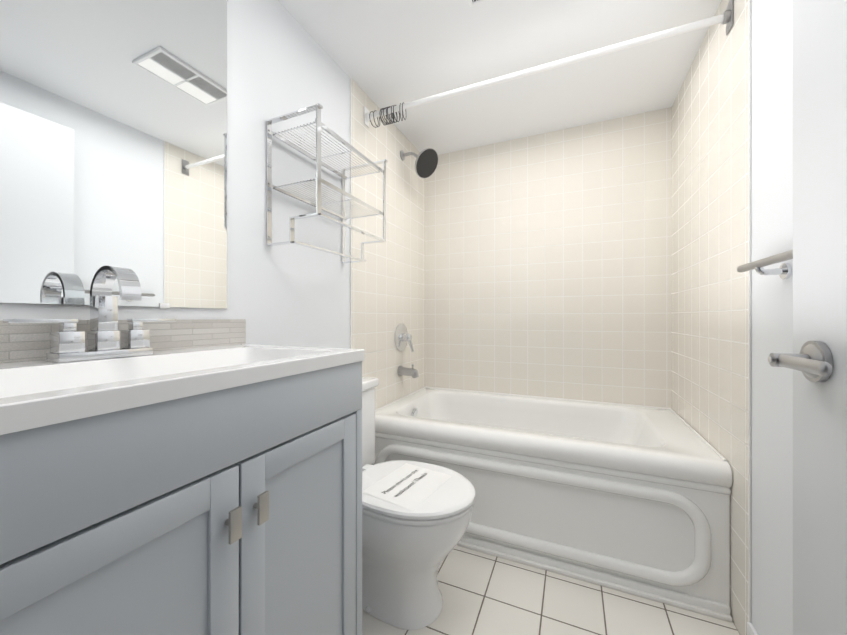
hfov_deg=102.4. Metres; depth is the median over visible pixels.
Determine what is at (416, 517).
toilet
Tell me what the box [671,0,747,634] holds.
wall tile
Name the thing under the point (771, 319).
wall
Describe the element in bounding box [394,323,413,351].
tub valve
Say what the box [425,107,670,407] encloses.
wall tile
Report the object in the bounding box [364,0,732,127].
rail
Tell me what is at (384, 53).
ceiling
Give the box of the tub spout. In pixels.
[397,364,418,377]
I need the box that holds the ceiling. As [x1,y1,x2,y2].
[278,0,720,154]
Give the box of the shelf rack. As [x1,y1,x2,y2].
[266,103,387,263]
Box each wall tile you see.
[351,78,424,409]
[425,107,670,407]
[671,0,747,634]
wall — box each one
[0,0,349,348]
[751,0,792,634]
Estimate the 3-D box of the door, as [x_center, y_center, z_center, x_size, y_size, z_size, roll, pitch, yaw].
[0.544,0.028,0.281,0.116,2.023,0.852,0,0,24]
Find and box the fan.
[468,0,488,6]
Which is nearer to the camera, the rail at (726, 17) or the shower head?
the rail at (726, 17)
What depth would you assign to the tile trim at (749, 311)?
1.07 m
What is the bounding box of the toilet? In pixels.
[362,377,474,629]
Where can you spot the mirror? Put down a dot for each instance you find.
(113, 132)
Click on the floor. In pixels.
(484, 593)
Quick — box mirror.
[0,0,226,308]
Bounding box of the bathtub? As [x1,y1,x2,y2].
[372,386,732,621]
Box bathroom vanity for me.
[0,319,364,634]
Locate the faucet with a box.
[3,266,175,361]
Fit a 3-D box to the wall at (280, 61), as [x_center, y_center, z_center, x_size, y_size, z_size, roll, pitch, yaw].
[-0.495,-0.065,1.502,0.100,2.234,2.483,0,0,24]
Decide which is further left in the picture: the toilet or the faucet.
the faucet
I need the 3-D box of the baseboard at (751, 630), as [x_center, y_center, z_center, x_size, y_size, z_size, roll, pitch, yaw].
[0.752,1.004,0.450,0.012,0.095,1.358,0,0,24]
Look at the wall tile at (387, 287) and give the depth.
2.01 m
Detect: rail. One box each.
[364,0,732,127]
[737,249,792,278]
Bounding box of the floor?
[362,545,739,634]
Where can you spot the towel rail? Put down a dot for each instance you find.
(784, 271)
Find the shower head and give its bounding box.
[400,148,437,177]
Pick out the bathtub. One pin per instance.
(631, 499)
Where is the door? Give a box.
[768,0,846,634]
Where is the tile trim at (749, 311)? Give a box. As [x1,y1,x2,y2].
[350,0,750,622]
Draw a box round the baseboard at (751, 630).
[747,622,757,634]
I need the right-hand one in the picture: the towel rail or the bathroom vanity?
the towel rail

